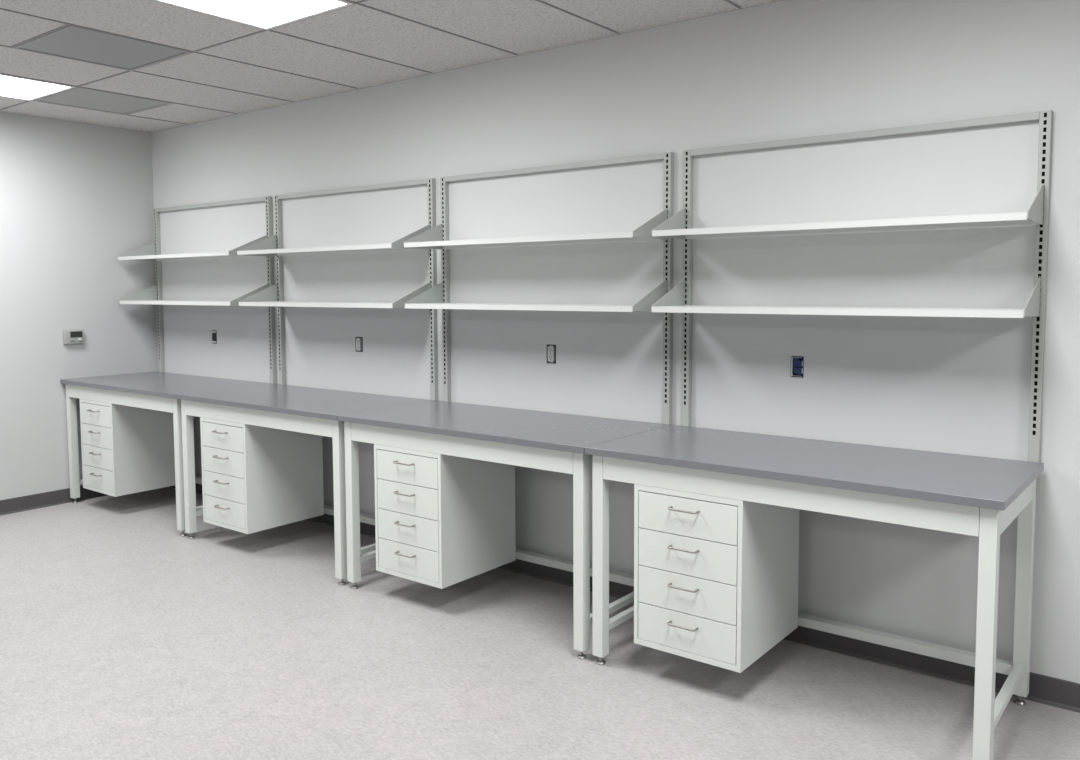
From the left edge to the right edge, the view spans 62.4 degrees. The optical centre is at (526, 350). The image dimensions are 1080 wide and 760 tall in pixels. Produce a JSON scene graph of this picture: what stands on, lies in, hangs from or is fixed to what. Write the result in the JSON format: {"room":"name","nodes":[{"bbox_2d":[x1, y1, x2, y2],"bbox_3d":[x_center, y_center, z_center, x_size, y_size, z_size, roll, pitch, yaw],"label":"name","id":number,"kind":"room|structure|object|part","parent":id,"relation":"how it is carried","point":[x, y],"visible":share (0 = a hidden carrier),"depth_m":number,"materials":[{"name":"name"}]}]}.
{"room":"laboratory","nodes":[
{"label":"laboratory","id":0,"kind":"room"},
{"bbox_2d":[0,112,158,499],"bbox_3d":[-5.779,-0.025,3.227,0.100,2.708,9.630,3,5,38],"label":"wall","id":1,"kind":"structure","parent":0,"point":[76,198],"depth_m":6.30,"materials":[{"name":"paint"}]},
{"bbox_2d":[0,486,106,515],"bbox_3d":[-5.768,1.280,3.233,0.014,0.102,9.500,3,5,38],"label":"baseboard","id":2,"kind":"structure","parent":1,"relation":"attached to","point":[46,499],"depth_m":6.24,"materials":[{"name":"plastic"}]},
{"bbox_2d":[62,329,83,344],"bbox_3d":[-3.234,-0.093,6.364,0.032,0.104,0.142,3,5,38],"label":"thermostat","id":3,"kind":"object","parent":1,"relation":"attached to","point":[69,336],"visible":1,"depth_m":6.35,"materials":[{"name":"plastic"}]},
{"bbox_2d":[0,0,769,131],"bbox_3d":[-1.462,-1.163,-0.343,11.000,0.016,9.500,3,5,38],"label":"ceiling","id":4,"kind":"structure","parent":0,"point":[515,26],"depth_m":4.30,"materials":[{"name":"white tile"}]},
{"bbox_2d":[0,74,75,100],"bbox_3d":[-3.246,-1.557,4.928,0.595,0.083,1.205,3,5,38],"label":"ceiling light","id":5,"kind":"object","parent":4,"relation":"attached to","point":[10,86],"visible":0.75,"depth_m":5.27,"materials":[{"name":"white plastic"}]},
{"bbox_2d":[13,25,191,70],"bbox_3d":[-2.098,-1.502,4.417,0.597,0.032,0.597,3,5,38],"label":"ceiling vent","id":6,"kind":"object","parent":4,"relation":"in","point":[69,42],"visible":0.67,"depth_m":4.40,"materials":[{"name":"grey metal"}]},
{"bbox_2d":[34,87,172,114],"bbox_3d":[-2.681,-1.587,5.648,0.597,0.032,0.597,3,5,38],"label":"ceiling vent","id":7,"kind":"object","parent":4,"relation":"in","point":[78,97],"visible":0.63,"depth_m":5.64,"materials":[{"name":"grey metal"}]},
{"bbox_2d":[154,0,353,29],"bbox_3d":[-1.327,-1.460,3.424,0.595,0.083,1.205,3,5,38],"label":"ceiling light","id":8,"kind":"object","parent":4,"relation":"attached to","point":[263,14],"visible":0.99,"depth_m":3.80,"materials":[{"name":"white plastic"}]},
{"bbox_2d":[0,0,741,124],"bbox_3d":[-1.462,-1.157,-0.342,11.000,0.012,9.500,3,5,38],"label":"grid","id":9,"kind":"object","parent":4,"relation":"attached to","point":[540,1],"depth_m":4.37,"materials":[{"name":"grey metal"}]},
{"bbox_2d":[0,487,1079,759],"bbox_3d":[-1.448,1.599,-0.145,11.200,0.100,9.700,3,5,38],"label":"floor","id":10,"kind":"structure","parent":0,"point":[124,635],"depth_m":3.51,"materials":[{"name":"carpet"}]},
{"bbox_2d":[60,371,271,535],"bbox_3d":[-2.494,0.659,6.166,1.496,0.888,0.717,3,5,38],"label":"workbench","id":11,"kind":"object","parent":10,"relation":"on","point":[155,390],"visible":0.51,"depth_m":5.97,"materials":[{"name":"laminate"}]},
{"bbox_3d":[-3.237,0.645,6.356,0.048,0.826,0.050,3,5,38],"label":"leg","id":12,"kind":"part","parent":11,"relation":"part of","materials":[{"name":"white metal"}]},
{"bbox_2d":[79,399,175,496],"bbox_3d":[-2.780,0.646,6.292,0.447,0.630,0.577,3,5,38],"label":"drawer cabinet","id":13,"kind":"object","parent":11,"relation":"attached to","point":[126,450],"visible":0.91,"depth_m":6.10,"materials":[{"name":"white metal"}]},
{"bbox_3d":[-2.933,0.443,6.084,0.407,0.142,0.019,3,5,38],"label":"drawer","id":14,"kind":"part","parent":13,"relation":"part of","materials":[{"name":"white metal"}]},
{"bbox_3d":[-2.932,0.588,6.095,0.407,0.143,0.019,3,5,38],"label":"drawer","id":15,"kind":"part","parent":13,"relation":"part of","materials":[{"name":"white metal"}]},
{"bbox_3d":[-2.932,0.734,6.105,0.407,0.143,0.019,3,5,38],"label":"drawer","id":16,"kind":"part","parent":13,"relation":"part of","materials":[{"name":"white metal"}]},
{"bbox_3d":[-2.931,0.880,6.115,0.407,0.143,0.019,3,5,38],"label":"drawer","id":17,"kind":"part","parent":13,"relation":"part of","materials":[{"name":"white metal"}]},
{"bbox_2d":[60,371,271,398],"bbox_3d":[-2.496,0.229,6.135,1.496,0.027,0.717,3,5,38],"label":"countertop","id":18,"kind":"structure","parent":11,"relation":"on","point":[161,384],"depth_m":6.03,"materials":[{"name":"laminate"}]},
{"bbox_3d":[-2.132,0.701,5.490,0.048,0.826,0.050,3,5,38],"label":"leg","id":19,"kind":"part","parent":11,"relation":"part of","materials":[{"name":"white metal"}]},
{"bbox_2d":[175,384,435,584],"bbox_3d":[-1.315,0.719,5.242,1.496,0.888,0.717,3,5,38],"label":"workbench","id":20,"kind":"object","parent":10,"relation":"on","point":[308,410],"visible":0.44,"depth_m":5.02,"materials":[{"name":"laminate"}]},
{"bbox_3d":[-2.058,0.704,5.433,0.048,0.826,0.050,3,5,38],"label":"leg","id":21,"kind":"part","parent":20,"relation":"part of","materials":[{"name":"white metal"}]},
{"bbox_2d":[200,417,323,533],"bbox_3d":[-1.601,0.706,5.368,0.447,0.630,0.577,3,5,38],"label":"drawer cabinet","id":22,"kind":"object","parent":20,"relation":"attached to","point":[255,478],"visible":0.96,"depth_m":5.19,"materials":[{"name":"white metal"}]},
{"bbox_3d":[-1.771,0.912,5.171,0.120,0.008,0.035,3,5,38],"label":"handle","id":23,"kind":"part","parent":22,"relation":"part of","materials":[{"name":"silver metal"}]},
{"bbox_3d":[-1.754,0.502,5.160,0.407,0.142,0.019,3,5,38],"label":"drawer","id":24,"kind":"part","parent":22,"relation":"part of","materials":[{"name":"white metal"}]},
{"bbox_3d":[-1.753,0.647,5.170,0.407,0.143,0.019,3,5,38],"label":"drawer","id":25,"kind":"part","parent":22,"relation":"part of","materials":[{"name":"white metal"}]},
{"bbox_3d":[-1.752,0.794,5.181,0.407,0.143,0.019,3,5,38],"label":"drawer","id":26,"kind":"part","parent":22,"relation":"part of","materials":[{"name":"white metal"}]},
{"bbox_3d":[-1.751,0.940,5.191,0.407,0.143,0.019,3,5,38],"label":"drawer","id":27,"kind":"part","parent":22,"relation":"part of","materials":[{"name":"white metal"}]},
{"bbox_2d":[175,384,435,419],"bbox_3d":[-1.318,0.289,5.211,1.496,0.027,0.717,3,5,38],"label":"countertop","id":28,"kind":"structure","parent":20,"relation":"on","point":[287,399],"depth_m":5.10,"materials":[{"name":"laminate"}]},
{"bbox_3d":[-0.954,0.760,4.567,0.048,0.826,0.050,3,5,38],"label":"leg","id":29,"kind":"part","parent":20,"relation":"part of","materials":[{"name":"white metal"}]},
{"bbox_2d":[337,401,669,658],"bbox_3d":[-0.137,0.778,4.318,1.496,0.888,0.717,3,5,38],"label":"workbench","id":30,"kind":"object","parent":10,"relation":"on","point":[549,441],"visible":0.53,"depth_m":4.07,"materials":[{"name":"metal"}]},
{"bbox_3d":[-0.880,0.764,4.509,0.048,0.826,0.050,3,5,38],"label":"leg","id":31,"kind":"part","parent":30,"relation":"part of","materials":[{"name":"white metal"}]},
{"bbox_2d":[374,444,515,588],"bbox_3d":[-0.411,0.766,4.435,0.447,0.630,0.577,3,5,38],"label":"drawer cabinet","id":32,"kind":"object","parent":30,"relation":"attached to","point":[442,521],"visible":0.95,"depth_m":4.25,"materials":[{"name":"white metal"}]},
{"bbox_3d":[-0.582,0.680,4.217,0.120,0.008,0.035,3,5,38],"label":"handle","id":33,"kind":"part","parent":32,"relation":"part of","materials":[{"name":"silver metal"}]},
{"bbox_3d":[-0.583,0.534,4.207,0.120,0.008,0.035,3,5,38],"label":"handle","id":34,"kind":"part","parent":32,"relation":"part of","materials":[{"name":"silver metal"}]},
{"bbox_3d":[-0.580,0.972,4.238,0.120,0.008,0.035,3,5,38],"label":"handle","id":35,"kind":"part","parent":32,"relation":"part of","materials":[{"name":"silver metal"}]},
{"bbox_3d":[-0.581,0.826,4.228,0.120,0.008,0.035,3,5,38],"label":"handle","id":36,"kind":"part","parent":32,"relation":"part of","materials":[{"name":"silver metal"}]},
{"bbox_3d":[-0.564,0.562,4.227,0.407,0.142,0.019,3,5,38],"label":"drawer","id":37,"kind":"part","parent":32,"relation":"part of","materials":[{"name":"white metal"}]},
{"bbox_3d":[-0.563,0.708,4.237,0.407,0.143,0.019,3,5,38],"label":"drawer","id":38,"kind":"part","parent":32,"relation":"part of","materials":[{"name":"white metal"}]},
{"bbox_3d":[-0.561,1.000,4.258,0.407,0.143,0.019,3,5,38],"label":"drawer","id":39,"kind":"part","parent":32,"relation":"part of","materials":[{"name":"white metal"}]},
{"bbox_3d":[-0.562,0.854,4.248,0.407,0.143,0.019,3,5,38],"label":"drawer","id":40,"kind":"part","parent":32,"relation":"part of","materials":[{"name":"white metal"}]},
{"bbox_2d":[337,401,669,453],"bbox_3d":[-0.139,0.348,4.287,1.496,0.027,0.717,3,5,38],"label":"countertop","id":41,"kind":"structure","parent":30,"relation":"on","point":[531,428],"depth_m":4.16,"materials":[{"name":"laminate"}]},
{"bbox_3d":[0.225,0.820,3.643,0.048,0.826,0.050,3,5,38],"label":"leg","id":42,"kind":"part","parent":30,"relation":"part of","materials":[{"name":"white metal"}]},
{"bbox_2d":[584,425,1043,759],"bbox_3d":[1.042,0.838,3.394,1.496,0.888,0.717,3,5,38],"label":"workbench","id":43,"kind":"object","parent":10,"relation":"on","point":[978,496],"visible":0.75,"depth_m":3.17,"materials":[{"name":"laminate"}]},
{"bbox_3d":[0.299,0.824,3.585,0.048,0.826,0.050,3,5,38],"label":"leg","id":44,"kind":"part","parent":43,"relation":"part of","materials":[{"name":"white metal"}]},
{"bbox_2d":[634,484,799,672],"bbox_3d":[0.751,0.825,3.524,0.447,0.630,0.577,3,5,38],"label":"drawer cabinet","id":45,"kind":"object","parent":43,"relation":"attached to","point":[716,578],"visible":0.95,"depth_m":3.33,"materials":[{"name":"white metal"}]},
{"bbox_3d":[0.581,1.031,3.328,0.120,0.008,0.035,3,5,38],"label":"handle","id":46,"kind":"part","parent":45,"relation":"part of","materials":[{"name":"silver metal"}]},
{"bbox_3d":[0.580,0.885,3.317,0.120,0.008,0.035,3,5,38],"label":"handle","id":47,"kind":"part","parent":45,"relation":"part of","materials":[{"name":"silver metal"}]},
{"bbox_3d":[0.580,0.739,3.307,0.120,0.008,0.035,3,5,38],"label":"handle","id":48,"kind":"part","parent":45,"relation":"part of","materials":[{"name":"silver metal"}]},
{"bbox_3d":[0.579,0.592,3.296,0.120,0.008,0.035,3,5,38],"label":"handle","id":49,"kind":"part","parent":45,"relation":"part of","materials":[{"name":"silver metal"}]},
{"bbox_3d":[0.600,1.059,3.348,0.407,0.143,0.019,3,5,38],"label":"drawer","id":50,"kind":"part","parent":45,"relation":"part of","materials":[{"name":"white metal"}]},
{"bbox_3d":[0.600,0.913,3.337,0.407,0.143,0.019,3,5,38],"label":"drawer","id":51,"kind":"part","parent":45,"relation":"part of","materials":[{"name":"white metal"}]},
{"bbox_3d":[0.599,0.766,3.327,0.407,0.143,0.019,3,5,38],"label":"drawer","id":52,"kind":"part","parent":45,"relation":"part of","materials":[{"name":"white metal"}]},
{"bbox_3d":[0.598,0.621,3.316,0.407,0.142,0.019,3,5,38],"label":"drawer","id":53,"kind":"part","parent":45,"relation":"part of","materials":[{"name":"white metal"}]},
{"bbox_2d":[584,425,1043,510],"bbox_3d":[1.039,0.408,3.364,1.496,0.027,0.717,3,5,38],"label":"countertop","id":54,"kind":"structure","parent":43,"relation":"on","point":[968,480],"depth_m":3.20,"materials":[{"name":"laminate"}]},
{"bbox_3d":[1.403,0.879,2.719,0.048,0.826,0.050,3,5,38],"label":"leg","id":55,"kind":"part","parent":43,"relation":"part of","materials":[{"name":"white metal"}]},
{"bbox_3d":[1.799,0.842,3.222,0.048,0.826,0.050,3,5,38],"label":"leg","id":56,"kind":"part","parent":43,"relation":"part of","materials":[{"name":"white metal"}]},
{"bbox_2d":[151,0,1079,682],"bbox_3d":[1.484,-0.083,3.486,11.000,2.708,0.016,3,5,38],"label":"wall","id":57,"kind":"structure","parent":0,"point":[784,69],"depth_m":3.91,"materials":[{"name":"paint"}]},
{"bbox_2d":[119,284,268,305],"bbox_3d":[-2.359,-0.389,6.250,1.409,0.141,0.298,3,5,38],"label":"wall shelf","id":58,"kind":"object","parent":57,"relation":"attached to","point":[149,295],"visible":0.79,"depth_m":6.26,"materials":[{"name":"white metal"}]},
{"bbox_2d":[211,330,216,342],"bbox_3d":[-2.232,-0.097,6.441,0.062,0.091,0.066,3,5,38],"label":"wall outlet","id":59,"kind":"object","parent":57,"relation":"attached to","point":[213,332],"visible":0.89,"depth_m":6.42,"materials":[{"name":"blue plastic"}]},
{"bbox_2d":[153,196,276,383],"bbox_3d":[-2.257,-0.369,6.381,1.437,1.356,0.029,3,5,38],"label":"frame","id":60,"kind":"object","parent":57,"relation":"attached to","point":[268,199],"visible":0.9,"depth_m":6.17,"materials":[{"name":"white metal"}]},
{"bbox_2d":[118,235,267,260],"bbox_3d":[-2.361,-0.710,6.227,1.409,0.141,0.298,3,5,38],"label":"wall shelf","id":61,"kind":"object","parent":60,"relation":"attached to","point":[148,252],"visible":0.88,"depth_m":6.28,"materials":[{"name":"white metal"}]},
{"bbox_3d":[-2.260,-1.032,6.334,1.363,0.026,0.028,3,5,38],"label":"rail","id":62,"kind":"part","parent":60,"relation":"part of","materials":[{"name":"white metal"}]},
{"bbox_2d":[274,178,437,400],"bbox_3d":[-1.078,-0.310,5.457,1.437,1.356,0.029,3,5,38],"label":"frame","id":63,"kind":"object","parent":57,"relation":"attached to","point":[431,182],"visible":0.87,"depth_m":5.22,"materials":[{"name":"white metal"}]},
{"bbox_2d":[237,225,430,255],"bbox_3d":[-1.182,-0.650,5.303,1.409,0.141,0.298,3,5,38],"label":"wall shelf","id":64,"kind":"object","parent":63,"relation":"attached to","point":[268,246],"visible":0.83,"depth_m":5.29,"materials":[{"name":"white metal"}]},
{"bbox_2d":[239,282,430,307],"bbox_3d":[-1.181,-0.330,5.326,1.409,0.141,0.298,3,5,38],"label":"wall shelf","id":65,"kind":"object","parent":63,"relation":"attached to","point":[268,296],"visible":0.74,"depth_m":5.24,"materials":[{"name":"white metal"}]},
{"bbox_3d":[-1.082,-0.972,5.410,1.363,0.026,0.028,3,5,38],"label":"rail","id":66,"kind":"part","parent":63,"relation":"part of","materials":[{"name":"white metal"}]},
{"bbox_2d":[356,337,362,350],"bbox_3d":[-1.007,-0.037,5.480,0.063,0.085,0.068,3,5,38],"label":"wall outlet","id":67,"kind":"object","parent":57,"relation":"attached to","point":[359,340],"visible":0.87,"depth_m":5.46,"materials":[{"name":"plastic"}]},
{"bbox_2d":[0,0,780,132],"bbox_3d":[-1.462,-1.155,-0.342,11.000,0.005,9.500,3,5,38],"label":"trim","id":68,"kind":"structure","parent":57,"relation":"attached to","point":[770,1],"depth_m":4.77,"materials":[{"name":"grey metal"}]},
{"bbox_2d":[405,280,666,311],"bbox_3d":[-0.002,-0.270,4.402,1.409,0.141,0.298,3,5,38],"label":"wall shelf","id":69,"kind":"object","parent":57,"relation":"attached to","point":[432,298],"visible":0.81,"depth_m":4.26,"materials":[{"name":"white metal"}]},
{"bbox_2d":[547,345,555,362],"bbox_3d":[0.145,0.018,4.577,0.054,0.091,0.068,3,5,38],"label":"wall outlet","id":70,"kind":"object","parent":57,"relation":"attached to","point":[551,349],"visible":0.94,"depth_m":4.55,"materials":[{"name":"plastic"}]},
{"bbox_2d":[548,346,554,361],"bbox_3d":[0.135,0.019,4.569,0.038,0.089,0.043,3,5,38],"label":"receptacle","id":71,"kind":"object","parent":70,"relation":"attached to","point":[551,349],"depth_m":4.55,"materials":[{"name":"grey plastic"}]},
{"bbox_2d":[440,152,673,424],"bbox_3d":[0.100,-0.250,4.533,1.437,1.356,0.029,3,5,38],"label":"frame","id":72,"kind":"object","parent":57,"relation":"attached to","point":[668,157],"visible":0.9,"depth_m":4.27,"materials":[{"name":"white metal"}]},
{"bbox_2d":[404,209,666,249],"bbox_3d":[-0.004,-0.591,4.379,1.409,0.141,0.298,3,5,38],"label":"wall shelf","id":73,"kind":"object","parent":72,"relation":"attached to","point":[432,238],"visible":0.84,"depth_m":4.30,"materials":[{"name":"white metal"}]},
{"bbox_3d":[0.097,-0.913,4.486,1.363,0.026,0.028,3,5,38],"label":"rail","id":74,"kind":"part","parent":72,"relation":"part of","materials":[{"name":"white metal"}]},
{"bbox_2d":[169,483,1079,712],"bbox_3d":[1.487,1.218,3.562,10.986,0.102,0.014,3,5,38],"label":"baseboard","id":75,"kind":"structure","parent":57,"relation":"attached to","point":[1060,693],"depth_m":3.60,"materials":[{"name":"plastic"}]},
{"bbox_2d":[791,356,803,376],"bbox_3d":[1.160,0.069,3.783,0.051,0.083,0.066,3,5,38],"label":"wall outlet","id":76,"kind":"object","parent":57,"relation":"attached to","point":[797,362],"visible":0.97,"depth_m":3.76,"materials":[{"name":"blue plastic"}]},
{"bbox_2d":[651,276,1040,317],"bbox_3d":[1.177,-0.210,3.478,1.409,0.141,0.298,3,5,38],"label":"wall shelf","id":77,"kind":"object","parent":57,"relation":"attached to","point":[673,301],"visible":1,"depth_m":3.30,"materials":[{"name":"white metal"}]},
{"bbox_2d":[652,184,1043,239],"bbox_3d":[1.175,-0.531,3.455,1.409,0.141,0.298,3,5,38],"label":"wall shelf","id":78,"kind":"object","parent":57,"relation":"attached to","point":[675,226],"visible":1,"depth_m":3.36,"materials":[{"name":"white metal"}]},
{"bbox_2d":[681,110,1052,492],"bbox_3d":[1.279,-0.190,3.609,1.437,1.356,0.029,3,5,38],"label":"frame","id":79,"kind":"object","parent":57,"relation":"attached to","point":[1045,118],"visible":0.94,"depth_m":3.25,"materials":[{"name":"white metal"}]},
{"bbox_3d":[1.275,-0.853,3.562,1.363,0.026,0.028,3,5,38],"label":"rail","id":80,"kind":"part","parent":79,"relation":"part of","materials":[{"name":"white metal"}]}
]}

